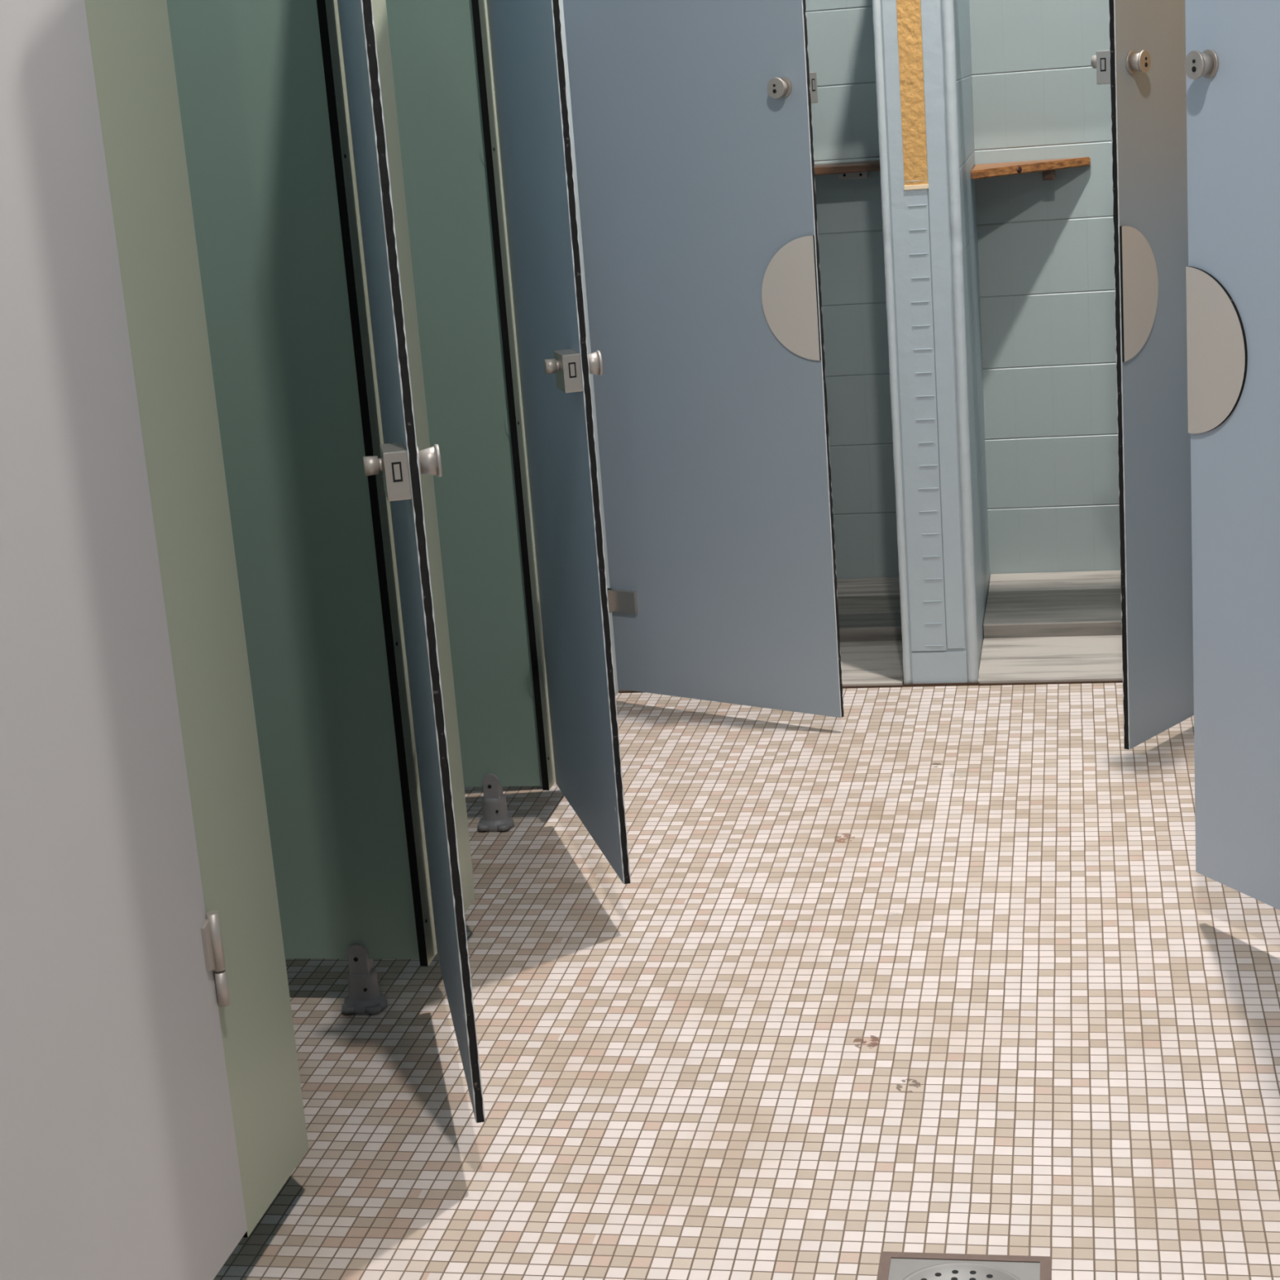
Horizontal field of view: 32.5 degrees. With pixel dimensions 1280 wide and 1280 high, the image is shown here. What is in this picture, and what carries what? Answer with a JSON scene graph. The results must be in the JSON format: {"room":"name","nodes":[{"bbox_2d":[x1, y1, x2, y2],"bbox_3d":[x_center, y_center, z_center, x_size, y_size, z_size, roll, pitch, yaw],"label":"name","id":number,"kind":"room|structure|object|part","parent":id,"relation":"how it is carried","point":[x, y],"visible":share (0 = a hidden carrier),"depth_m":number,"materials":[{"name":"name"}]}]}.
{"room":"public restroom","nodes":[
{"label":"public restroom","id":0,"kind":"room"},
{"bbox_2d":[213,640,1279,1279],"bbox_3d":[0.780,0.952,2.033,4.720,0.080,8.450,-1,15,11],"label":"floor","id":1,"kind":"structure","parent":0,"point":[949,969],"depth_m":3.39,"materials":[{"name":"tile"}]},
{"bbox_2d":[166,0,419,1014],"bbox_3d":[-0.887,-0.339,3.421,0.959,1.970,0.067,-1,15,11],"label":"partition panel","id":2,"kind":"object","parent":1,"relation":"on","point":[250,75],"visible":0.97,"depth_m":3.37,"materials":[{"name":"green laminate"}]},
{"bbox_2d":[316,0,475,966],"bbox_3d":[-0.389,-0.424,3.423,0.014,1.882,0.297,-1,15,11],"label":"pilaster","id":3,"kind":"object","parent":2,"relation":"attached to","point":[327,10],"visible":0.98,"depth_m":3.42,"materials":[{"name":"green laminate"}]},
{"bbox_2d":[337,0,485,1123],"bbox_3d":[-0.351,-0.327,3.035,0.099,1.882,0.627,-7,15,-9],"label":"door","id":4,"kind":"structure","parent":3,"relation":"attached to","point":[402,464],"depth_m":2.90,"materials":[{"name":"plastic"}]},
{"bbox_3d":[-0.272,-0.228,2.807,0.030,0.043,0.043,-7,15,-9],"label":"knob","id":5,"kind":"part","parent":4,"relation":"part of","materials":[{"name":"metal"}]},
{"bbox_2d":[386,0,542,831],"bbox_3d":[-0.726,-0.564,4.245,0.959,1.970,0.067,-1,15,11],"label":"partition panel","id":6,"kind":"object","parent":1,"relation":"on","point":[433,46],"visible":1,"depth_m":4.19,"materials":[{"name":"green laminate"}]},
{"bbox_2d":[471,0,555,790],"bbox_3d":[-0.231,-0.645,4.234,0.014,1.882,0.267,-1,15,11],"label":"pilaster","id":7,"kind":"object","parent":6,"relation":"attached to","point":[479,7],"visible":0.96,"depth_m":4.16,"materials":[{"name":"green laminate"}]},
{"bbox_2d":[486,0,631,884],"bbox_3d":[-0.175,-0.554,3.865,0.099,1.882,0.623,-8,15,-12],"label":"door","id":8,"kind":"structure","parent":7,"relation":"attached to","point":[555,364],"depth_m":3.83,"materials":[{"name":"blue laminate"}]},
{"bbox_3d":[-0.081,-0.459,3.642,0.030,0.043,0.043,-8,15,-12],"label":"knob","id":9,"kind":"part","parent":8,"relation":"part of","materials":[{"name":"metal"}]},
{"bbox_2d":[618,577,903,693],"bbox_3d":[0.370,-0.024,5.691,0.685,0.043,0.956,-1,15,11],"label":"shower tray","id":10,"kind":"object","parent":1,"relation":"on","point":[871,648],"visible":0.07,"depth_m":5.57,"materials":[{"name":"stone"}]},
{"bbox_2d":[838,612,901,627],"bbox_3d":[0.371,-0.026,5.696,0.685,0.041,0.145,-1,15,11],"label":"basin","id":11,"kind":"object","parent":10,"relation":"in","point":[846,620],"depth_m":5.65,"materials":[{"name":"stone"}]},
{"bbox_2d":[877,1251,1051,1279],"bbox_3d":[0.384,0.788,2.617,0.208,0.006,0.208,-1,15,11],"label":"floor drain","id":12,"kind":"object","parent":1,"relation":"on","point":[893,1265],"visible":1,"depth_m":2.69,"materials":[{"name":"metal"}]},
{"bbox_3d":[0.384,0.790,2.618,0.182,0.002,0.182,-1,15,11],"label":"plate","id":13,"kind":"part","parent":12,"relation":"part of","materials":[{"name":"metal"}]},
{"bbox_2d":[977,569,1122,685],"bbox_3d":[1.211,-0.046,5.521,0.679,0.043,0.956,-1,15,11],"label":"shower tray","id":14,"kind":"object","parent":1,"relation":"on","point":[1040,628],"visible":0.54,"depth_m":5.48,"materials":[{"name":"stone"}]},
{"bbox_2d":[983,606,1121,624],"bbox_3d":[1.212,-0.047,5.527,0.679,0.041,0.145,-1,15,11],"label":"basin","id":15,"kind":"object","parent":14,"relation":"in","point":[1020,615],"depth_m":5.55,"materials":[{"name":"stone"}]},
{"bbox_3d":[-1.039,-0.125,2.638,0.959,1.970,0.067,-1,15,11],"label":"partition panel","id":16,"kind":"object","parent":1,"relation":"on","visible":0},
{"bbox_2d":[84,0,308,1237],"bbox_3d":[-0.546,-0.197,2.616,0.013,1.894,0.232,-1,15,11],"label":"panel","id":17,"kind":"object","parent":16,"relation":"attached to","point":[131,40],"visible":0.89,"depth_m":2.64,"materials":[{"name":"green plastic"}]},
{"bbox_2d":[0,0,247,1279],"bbox_3d":[-0.631,-0.096,2.225,0.099,1.882,0.621,-1,15,11],"label":"door","id":18,"kind":"structure","parent":17,"relation":"attached to","point":[119,1158],"depth_m":2.33,"materials":[{"name":"grey plastic"}]},
{"bbox_2d":[872,0,979,687],"bbox_3d":[0.639,-0.865,4.941,0.180,2.000,0.066,-1,15,11],"label":"pilaster","id":19,"kind":"structure","parent":0,"point":[914,40],"depth_m":4.96,"materials":[{"name":"blue paint"}]},
{"bbox_3d":[0.560,-0.860,4.944,0.019,2.000,0.033,-1,15,11],"label":"edge trim","id":20,"kind":"part","parent":19,"relation":"part of","materials":[{"name":"paint"}]},
{"bbox_3d":[0.615,-1.008,4.879,0.054,0.010,0.008,-1,15,11],"label":"strip sill","id":21,"kind":"part","parent":19,"relation":"part of","materials":[{"name":"beige wood"}]},
{"bbox_3d":[0.710,-0.864,4.914,0.026,2.000,0.033,-1,15,11],"label":"edge trim","id":22,"kind":"part","parent":19,"relation":"part of","materials":[{"name":"paint"}]},
{"bbox_2d":[805,0,1120,578],"bbox_3d":[1.399,-2.075,5.489,4.720,3.950,0.100,-1,15,11],"label":"wall","id":23,"kind":"structure","parent":0,"point":[1046,252],"depth_m":5.84,"materials":[{"name":"paint"}]},
{"bbox_2d":[813,160,879,179],"bbox_3d":[0.392,-1.226,5.790,0.645,0.044,0.138,-1,15,11],"label":"wall shelf","id":24,"kind":"object","parent":23,"relation":"attached to","point":[851,170],"visible":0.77,"depth_m":5.70,"materials":[{"name":"brown wood"}]},
{"bbox_2d":[970,156,1090,180],"bbox_3d":[1.002,-1.193,5.601,0.296,0.048,0.288,-1,15,11],"label":"corner shelf","id":25,"kind":"object","parent":23,"relation":"attached to","point":[1048,166],"visible":1,"depth_m":5.61,"materials":[{"name":"brown wood"}]},
{"bbox_2d":[953,0,990,669],"bbox_3d":[0.730,-0.989,5.394,0.162,2.000,0.890,-1,15,11],"label":"wall","id":26,"kind":"structure","parent":0,"point":[961,7],"depth_m":5.40,"materials":[{"name":"paint"}]},
{"bbox_3d":[-0.217,-0.744,4.730,0.014,2.000,0.725,-1,15,11],"label":"wall","id":27,"kind":"structure","parent":0,"visible":0},
{"bbox_2d":[559,0,618,695],"bbox_3d":[-0.141,-0.832,5.045,0.019,2.000,0.055,-1,15,11],"label":"trim","id":28,"kind":"structure","parent":27,"relation":"attached to","point":[560,1],"depth_m":5.07,"materials":[{"name":"paint"}]},
{"bbox_2d":[562,0,844,717],"bbox_3d":[0.130,-0.794,4.807,0.632,1.934,0.099,6,18,36],"label":"door","id":29,"kind":"structure","parent":27,"relation":"in","point":[693,134],"depth_m":4.82,"materials":[{"name":"blue laminate"}]},
{"bbox_3d":[0.288,-1.141,4.532,0.043,0.043,0.030,6,18,36],"label":"knob","id":30,"kind":"part","parent":29,"relation":"part of","materials":[{"name":"metal"}]},
{"bbox_3d":[0.318,-0.726,4.658,0.138,0.262,0.005,6,18,36],"label":"hand plate","id":31,"kind":"part","parent":29,"relation":"part of","materials":[{"name":"beige laminate"}]},
{"bbox_3d":[1.336,-0.940,4.019,0.080,2.500,1.200,-1,15,11],"label":"wall","id":32,"kind":"structure","parent":0,"visible":0},
{"bbox_2d":[1184,0,1279,910],"bbox_3d":[1.003,-0.464,3.165,0.099,1.884,0.619,-11,16,-23],"label":"door","id":33,"kind":"structure","parent":32,"relation":"in","point":[1232,63],"depth_m":3.38,"materials":[{"name":"blue laminate"}]},
{"bbox_3d":[0.841,-0.862,3.285,0.030,0.043,0.043,-11,16,-23],"label":"knob","id":34,"kind":"part","parent":33,"relation":"part of","materials":[{"name":"metal"}]},
{"bbox_3d":[0.891,-0.442,3.386,0.005,0.262,0.138,-11,16,-23],"label":"hand plate","id":35,"kind":"part","parent":33,"relation":"part of","materials":[{"name":"grey metal"}]},
{"bbox_3d":[1.532,-1.002,5.203,0.120,2.000,0.950,-1,15,11],"label":"wall","id":36,"kind":"structure","parent":0,"visible":0},
{"bbox_2d":[1090,0,1194,749],"bbox_3d":[1.131,-0.788,4.491,0.099,1.938,0.642,9,19,41],"label":"door","id":37,"kind":"structure","parent":36,"relation":"in","point":[1143,65],"depth_m":4.38,"materials":[{"name":"blue laminate"}]},
{"bbox_3d":[0.951,-1.103,4.185,0.030,0.043,0.043,9,19,41],"label":"knob","id":38,"kind":"part","parent":37,"relation":"part of","materials":[{"name":"metal"}]},
{"bbox_3d":[0.983,-0.688,4.311,0.005,0.262,0.138,9,19,41],"label":"hand plate","id":39,"kind":"part","parent":37,"relation":"part of","materials":[{"name":"beige laminate"}]}
]}

